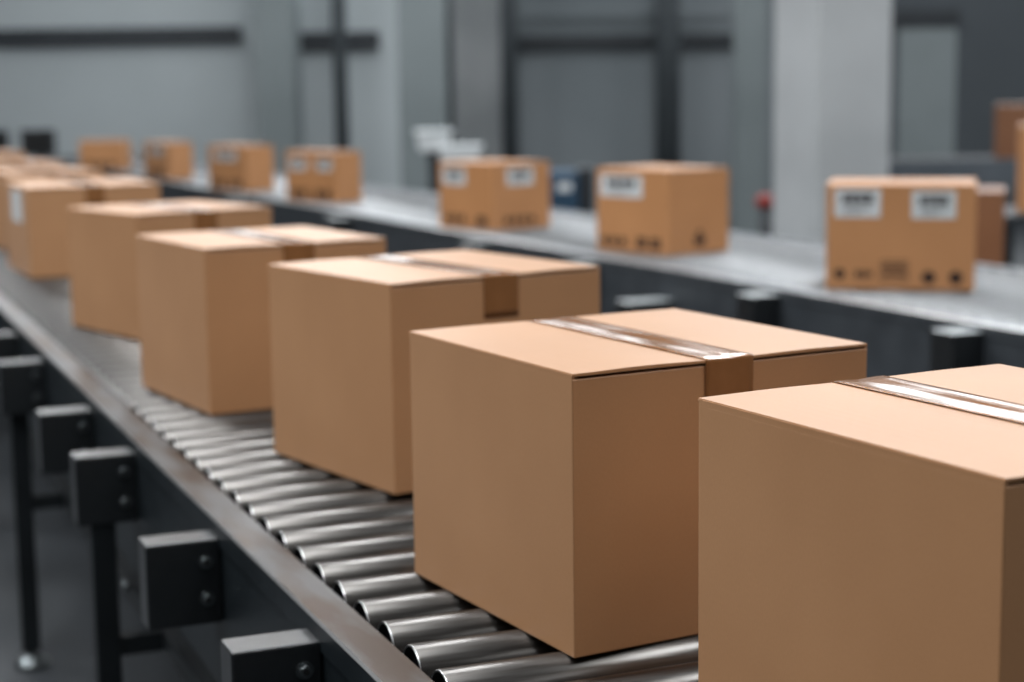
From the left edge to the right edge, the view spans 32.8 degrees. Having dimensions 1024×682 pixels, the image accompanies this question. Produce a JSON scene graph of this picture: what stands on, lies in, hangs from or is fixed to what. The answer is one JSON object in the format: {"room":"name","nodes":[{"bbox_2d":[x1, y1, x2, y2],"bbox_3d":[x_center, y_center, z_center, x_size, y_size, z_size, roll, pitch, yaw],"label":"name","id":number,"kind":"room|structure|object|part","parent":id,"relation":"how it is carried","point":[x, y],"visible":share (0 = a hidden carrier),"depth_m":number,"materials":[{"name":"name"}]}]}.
{"room":"factory floor","nodes":[
{"label":"factory floor","id":0,"kind":"room"},
{"bbox_2d":[0,0,1023,225],"bbox_3d":[1.944,-4.167,20.650,28.000,5.600,0.304,-1,8,0],"label":"wall","id":1,"kind":"structure","parent":0,"point":[203,95],"depth_m":20.66,"materials":[{"name":"grey paint"}]},
{"bbox_2d":[0,26,241,45],"bbox_3d":[-4.967,-3.589,20.536,3.540,0.197,0.080,-1,8,0],"label":"horizontal beam","id":2,"kind":"structure","parent":1,"relation":"attached to","point":[205,34],"depth_m":20.50,"materials":[{"name":"metal"}]},
{"bbox_2d":[300,31,379,49],"bbox_3d":[-2.031,-3.544,20.549,0.936,0.208,0.080,-1,8,0],"label":"trim","id":3,"kind":"structure","parent":1,"relation":"attached to","point":[355,39],"depth_m":20.51,"materials":[{"name":"metal"}]},
{"bbox_2d":[453,0,501,159],"bbox_3d":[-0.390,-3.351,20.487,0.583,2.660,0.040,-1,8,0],"label":"pillar","id":4,"kind":"structure","parent":1,"relation":"attached to","point":[476,23],"depth_m":20.50,"materials":[{"name":"concrete"}]},
{"bbox_2d":[453,33,732,50],"bbox_3d":[0.941,-3.528,20.557,3.370,0.164,0.080,-1,8,0],"label":"trim","id":5,"kind":"structure","parent":1,"relation":"attached to","point":[700,40],"depth_m":20.52,"materials":[{"name":"metal"}]},
{"bbox_2d":[517,9,732,14],"bbox_3d":[1.231,-3.845,20.366,2.743,0.033,0.080,-1,8,0],"label":"trim","id":6,"kind":"structure","parent":1,"relation":"attached to","point":[698,10],"depth_m":20.33,"materials":[{"name":"grey metal"}]},
{"bbox_2d":[892,9,959,26],"bbox_3d":[4.857,-3.804,20.524,0.819,0.198,0.080,-1,8,0],"label":"trim","id":7,"kind":"structure","parent":1,"relation":"attached to","point":[925,17],"depth_m":20.49,"materials":[{"name":"metal"}]},
{"bbox_2d":[897,28,956,156],"bbox_3d":[4.082,-2.418,17.148,0.553,1.297,0.060,-1,8,0],"label":"wall panel","id":8,"kind":"object","parent":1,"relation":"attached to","point":[927,56],"depth_m":17.11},
{"bbox_2d":[0,224,1023,681],"bbox_3d":[2.007,0.490,8.350,28.000,0.100,28.380,-1,8,0],"label":"floor","id":9,"kind":"structure","parent":0,"point":[62,550],"depth_m":5.76,"materials":[{"name":"concrete"}]},
{"bbox_2d":[0,130,9,150],"bbox_3d":[-4.700,-1.248,15.916,0.320,1.352,0.300,-1,8,0],"label":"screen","id":10,"kind":"object","parent":9,"relation":"on","point":[4,134],"visible":0.2,"depth_m":15.74,"materials":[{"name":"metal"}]},
{"bbox_2d":[20,129,56,159],"bbox_3d":[-4.280,-1.255,15.916,0.320,1.356,0.300,-1,8,0],"label":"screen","id":11,"kind":"object","parent":9,"relation":"on","point":[40,143],"visible":0.44,"depth_m":15.74,"materials":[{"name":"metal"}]},
{"bbox_3d":[-4.280,-1.247,15.927,0.080,1.297,0.080,-1,8,0],"label":"stand post","id":12,"kind":"part","parent":11,"relation":"part of","materials":[{"name":"metal"}]},
{"bbox_2d":[255,0,303,173],"bbox_3d":[-2.675,-3.990,19.850,0.410,5.600,0.700,-1,8,0],"label":"pillar","id":13,"kind":"structure","parent":9,"relation":"on","point":[277,21],"depth_m":19.66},
{"bbox_2d":[332,0,349,150],"bbox_3d":[-1.994,-4.021,20.003,0.160,5.600,0.160,-4,9,-22],"label":"pipe","id":14,"kind":"object","parent":9,"relation":"on","point":[338,6],"visible":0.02,"depth_m":20.08,"materials":[{"name":"metal"}]},
{"bbox_2d":[0,248,697,681],"bbox_3d":[-1.741,0.194,7.127,1.110,0.936,13.032,-4,9,-22],"label":"conveyor","id":15,"kind":"object","parent":9,"relation":"on","point":[239,559],"visible":0.4,"depth_m":3.14,"materials":[{"name":"metal"}]},
{"bbox_2d":[0,150,24,160],"bbox_3d":[-3.348,-1.001,10.950,0.461,0.376,0.481,-6,10,-31],"label":"cardboard box","id":16,"kind":"object","parent":15,"relation":"on","point":[4,154],"visible":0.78,"depth_m":10.81,"materials":[{"name":"brown cardboard"}]},
{"bbox_3d":[-1.414,0.549,5.055,0.052,0.717,0.052,-4,9,-22],"label":"leg","id":17,"kind":"part","parent":15,"relation":"part of","materials":[{"name":"paint"}]},
{"bbox_2d":[0,159,62,169],"bbox_3d":[-2.768,-0.811,9.639,0.461,0.362,0.481,-5,9,-29],"label":"cardboard box","id":18,"kind":"object","parent":15,"relation":"on","point":[37,163],"visible":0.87,"depth_m":9.47,"materials":[{"name":"brown cardboard"}]},
{"bbox_2d":[0,167,102,248],"bbox_3d":[-2.290,-0.653,8.495,0.461,0.362,0.481,-6,10,-32],"label":"cardboard box","id":19,"kind":"object","parent":15,"relation":"on","point":[64,172],"visible":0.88,"depth_m":8.29,"materials":[{"name":"brown cardboard"}]},
{"bbox_2d":[4,177,159,278],"bbox_3d":[-1.797,-0.483,7.278,0.530,0.362,0.610,-4,9,-24],"label":"cardboard box","id":20,"kind":"object","parent":15,"relation":"on","point":[36,210],"visible":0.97,"depth_m":6.97,"materials":[{"name":"cardboard"}]},
{"bbox_3d":[-0.864,0.732,3.737,0.052,0.717,0.052,-4,9,-22],"label":"leg","id":21,"kind":"part","parent":15,"relation":"part of","materials":[{"name":"paint"}]},
{"bbox_2d":[67,200,271,339],"bbox_3d":[-1.067,-0.234,5.443,0.458,0.374,0.481,-7,10,-38],"label":"cardboard box","id":22,"kind":"object","parent":15,"relation":"on","point":[101,238],"visible":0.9,"depth_m":5.29,"materials":[{"name":"brown cardboard"}]},
{"bbox_3d":[-2.115,-0.094,6.931,0.062,0.300,13.032,-4,9,-22],"label":"rail","id":23,"kind":"part","parent":15,"relation":"part of","materials":[{"name":"metal"}]},
{"bbox_2d":[135,226,385,414],"bbox_3d":[-0.610,-0.067,4.225,0.452,0.379,0.480,-6,10,-30],"label":"cardboard box","id":24,"kind":"object","parent":15,"relation":"on","point":[204,300],"visible":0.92,"depth_m":3.99,"materials":[{"name":"brown cardboard"}]},
{"bbox_2d":[268,250,599,494],"bbox_3d":[-0.156,0.040,3.432,0.468,0.384,0.480,-6,10,-34],"label":"cardboard box","id":25,"kind":"object","parent":15,"relation":"on","point":[340,328],"visible":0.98,"depth_m":3.26,"materials":[{"name":"brown cardboard"}]},
{"bbox_2d":[409,308,866,657],"bbox_3d":[0.171,0.175,2.511,0.473,0.370,0.473,-5,9,-29],"label":"cardboard box","id":26,"kind":"object","parent":15,"relation":"on","point":[556,460],"visible":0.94,"depth_m":2.29,"materials":[{"name":"brown cardboard"}]},
{"bbox_2d":[698,364,1023,681],"bbox_3d":[0.525,0.259,1.885,0.453,0.375,0.488,-5,9,-28],"label":"cardboard box","id":27,"kind":"object","parent":15,"relation":"on","point":[870,529],"visible":1,"depth_m":1.77,"materials":[{"name":"brown cardboard"}]},
{"bbox_2d":[397,0,447,192],"bbox_3d":[-0.939,-3.752,18.047,0.475,5.600,0.800,-1,8,0],"label":"pillar","id":28,"kind":"structure","parent":9,"relation":"on","point":[421,24],"depth_m":17.80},
{"bbox_2d":[414,129,452,193],"bbox_3d":[-0.707,-1.290,16.044,0.500,1.294,0.480,-1,8,0],"label":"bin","id":29,"kind":"object","parent":9,"relation":"on","point":[427,140],"visible":0.48,"depth_m":15.76,"materials":[{"name":"plastic"}]},
{"bbox_3d":[-0.706,-1.206,16.051,0.100,1.086,0.100,-1,8,0],"label":"post","id":30,"kind":"part","parent":29,"relation":"part of","materials":[{"name":"metal"}]},
{"bbox_2d":[446,0,454,143],"bbox_3d":[-0.745,-4.037,20.003,0.120,5.600,0.120,-4,9,-22],"label":"pipe","id":31,"kind":"object","parent":9,"relation":"on","point":[449,3],"visible":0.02,"depth_m":20.09,"materials":[{"name":"metal"}]},
{"bbox_2d":[436,144,482,161],"bbox_3d":[-0.452,-1.133,15.340,0.500,1.179,0.480,-1,8,0],"label":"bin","id":32,"kind":"object","parent":9,"relation":"on","point":[447,152],"visible":0.35,"depth_m":15.04,"materials":[{"name":"plastic"}]},
{"bbox_2d":[500,0,518,159],"bbox_3d":[-0.044,-4.047,20.003,0.200,5.600,0.200,-4,9,-22],"label":"pipe","id":33,"kind":"object","parent":9,"relation":"on","point":[508,8],"visible":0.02,"depth_m":20.07,"materials":[{"name":"metal"}]},
{"bbox_2d":[30,155,1023,377],"bbox_3d":[-1.438,-0.616,12.700,1.391,0.936,20.880,-5,9,-24],"label":"conveyor","id":34,"kind":"object","parent":9,"relation":"on","point":[765,280],"visible":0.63,"depth_m":6.94,"materials":[{"name":"metal"}]},
{"bbox_2d":[79,139,131,169],"bbox_3d":[-3.976,-1.826,17.047,0.449,0.282,0.260,-1,8,2],"label":"cardboard box","id":35,"kind":"object","parent":34,"relation":"on","point":[94,154],"visible":0.98,"depth_m":16.92,"materials":[{"name":"brown cardboard"}]},
{"bbox_2d":[143,141,192,178],"bbox_3d":[-2.978,-1.568,15.072,0.218,0.311,0.548,-6,10,-34],"label":"cardboard box","id":36,"kind":"object","parent":34,"relation":"on","point":[162,159],"visible":1,"depth_m":14.89,"materials":[{"name":"cardboard"}]},
{"bbox_2d":[208,144,273,190],"bbox_3d":[-2.047,-1.313,13.141,0.240,0.333,0.558,-7,11,-38],"label":"cardboard box","id":37,"kind":"object","parent":34,"relation":"on","point":[239,167],"visible":1,"depth_m":12.97,"materials":[{"name":"cardboard"}]},
{"bbox_2d":[285,150,361,202],"bbox_3d":[-1.260,-1.103,11.621,0.539,0.333,0.210,7,12,44],"label":"cardboard box","id":38,"kind":"object","parent":34,"relation":"on","point":[333,176],"visible":1,"depth_m":11.48,"materials":[{"name":"cardboard"}]},
{"bbox_2d":[439,159,549,230],"bbox_3d":[-0.095,-0.782,9.246,0.392,0.345,0.455,-8,11,-40],"label":"cardboard box","id":39,"kind":"object","parent":34,"relation":"on","point":[486,194],"visible":1,"depth_m":9.10,"materials":[{"name":"cardboard"}]},
{"bbox_3d":[-0.857,-0.977,12.919,0.058,0.300,20.880,-4,9,-24],"label":"rail","id":40,"kind":"part","parent":34,"relation":"part of","materials":[{"name":"metal"}]},
{"bbox_2d":[596,165,728,255],"bbox_3d":[0.669,-0.591,7.772,0.362,0.369,0.477,-7,10,-37],"label":"cardboard box","id":41,"kind":"object","parent":34,"relation":"on","point":[666,210],"visible":1,"depth_m":7.62,"materials":[{"name":"cardboard"}]},
{"bbox_2d":[825,178,976,290],"bbox_3d":[1.417,-0.396,6.337,0.517,0.372,0.423,1,8,14],"label":"cardboard box","id":42,"kind":"object","parent":34,"relation":"on","point":[882,233],"visible":1,"depth_m":6.14,"materials":[{"name":"cardboard"}]},
{"bbox_2d":[550,166,593,213],"bbox_3d":[0.442,-0.742,12.875,0.363,1.086,0.504,-1,8,0],"label":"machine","id":43,"kind":"object","parent":9,"relation":"on","point":[570,189],"visible":0.38,"depth_m":12.59,"materials":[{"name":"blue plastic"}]},
{"bbox_3d":[0.373,-0.789,12.870,0.227,0.941,0.500,-1,8,0],"label":"motor","id":44,"kind":"part","parent":43,"relation":"part of","materials":[{"name":"blue plastic"}]},
{"bbox_3d":[0.380,-1.111,12.579,0.103,0.060,0.024,-1,8,0],"label":"control panel","id":45,"kind":"part","parent":43,"relation":"part of","materials":[{"name":"paper"}]},
{"bbox_2d":[655,0,680,164],"bbox_3d":[1.790,-4.071,20.003,0.300,5.600,0.300,-4,9,-22],"label":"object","id":46,"kind":"object","parent":9,"relation":"on","point":[667,12],"visible":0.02,"depth_m":20.05,"materials":[{"name":"paint"}]},
{"bbox_2d":[732,0,765,234],"bbox_3d":[2.436,-3.769,17.849,0.289,5.600,0.400,-1,8,0],"label":"pillar","id":47,"kind":"structure","parent":9,"relation":"on","point":[749,16],"depth_m":17.87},
{"bbox_2d":[755,194,772,236],"bbox_3d":[1.990,-0.749,13.718,0.150,0.817,0.150,-1,8,0],"label":"post","id":48,"kind":"object","parent":9,"relation":"on","point":[764,202],"visible":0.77,"depth_m":13.64,"materials":[{"name":"metal"}]},
{"bbox_3d":[1.990,-0.698,13.725,0.100,0.715,0.100,-1,8,0],"label":"post","id":49,"kind":"part","parent":48,"relation":"part of","materials":[{"name":"metal"}]},
{"bbox_2d":[773,0,891,243],"bbox_3d":[2.262,-2.957,12.247,0.600,5.600,0.600,-4,9,-22],"label":"pillar","id":50,"kind":"structure","parent":9,"relation":"on","point":[832,58],"depth_m":12.18,"materials":[{"name":"concrete"}]},
{"bbox_2d":[889,155,1017,189],"bbox_3d":[7.821,-1.006,14.096,10.333,1.063,0.800,-1,8,0],"label":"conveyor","id":51,"kind":"object","parent":9,"relation":"on","point":[987,170],"visible":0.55,"depth_m":13.64,"materials":[{"name":"grey metal"}]},
{"bbox_3d":[7.814,-1.467,14.408,10.333,0.240,0.050,-1,8,0],"label":"rail","id":52,"kind":"part","parent":51,"relation":"part of","materials":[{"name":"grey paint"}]},
{"bbox_2d":[994,104,1023,157],"bbox_3d":[4.111,-1.705,14.087,0.391,0.421,0.702,2,9,16],"label":"cardboard box","id":53,"kind":"object","parent":51,"relation":"on","point":[1008,117],"visible":0.96,"depth_m":13.78,"materials":[{"name":"brown cardboard"}]},
{"bbox_2d":[1003,206,1023,267],"bbox_3d":[3.246,-0.185,9.063,1.600,1.000,0.700,-1,8,0],"label":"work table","id":54,"kind":"object","parent":9,"relation":"on","point":[1012,217],"visible":0.13,"depth_m":8.67,"materials":[{"name":"metal"}]},
{"bbox_3d":[2.477,-0.110,8.749,0.050,0.960,0.050,-1,8,0],"label":"leg","id":55,"kind":"part","parent":54,"relation":"part of","materials":[{"name":"paint"}]},
{"bbox_2d":[1017,124,1023,211],"bbox_3d":[2.809,-0.905,9.053,0.347,0.439,0.502,2,9,16],"label":"cardboard box","id":56,"kind":"object","parent":54,"relation":"on","point":[1020,174],"visible":1,"depth_m":8.86,"materials":[{"name":"brown cardboard"}]},
{"bbox_3d":[2.026,0.078,7.906,0.252,0.842,0.540,-1,8,0],"label":"cart","id":57,"kind":"object","parent":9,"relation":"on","visible":0},
{"bbox_2d":[975,186,1004,265],"bbox_3d":[2.150,-0.527,7.962,0.192,0.336,0.452,2,9,16],"label":"cardboard box","id":58,"kind":"object","parent":57,"relation":"on","point":[990,207],"visible":0.55,"depth_m":7.74,"materials":[{"name":"brown cardboard"}]}
]}

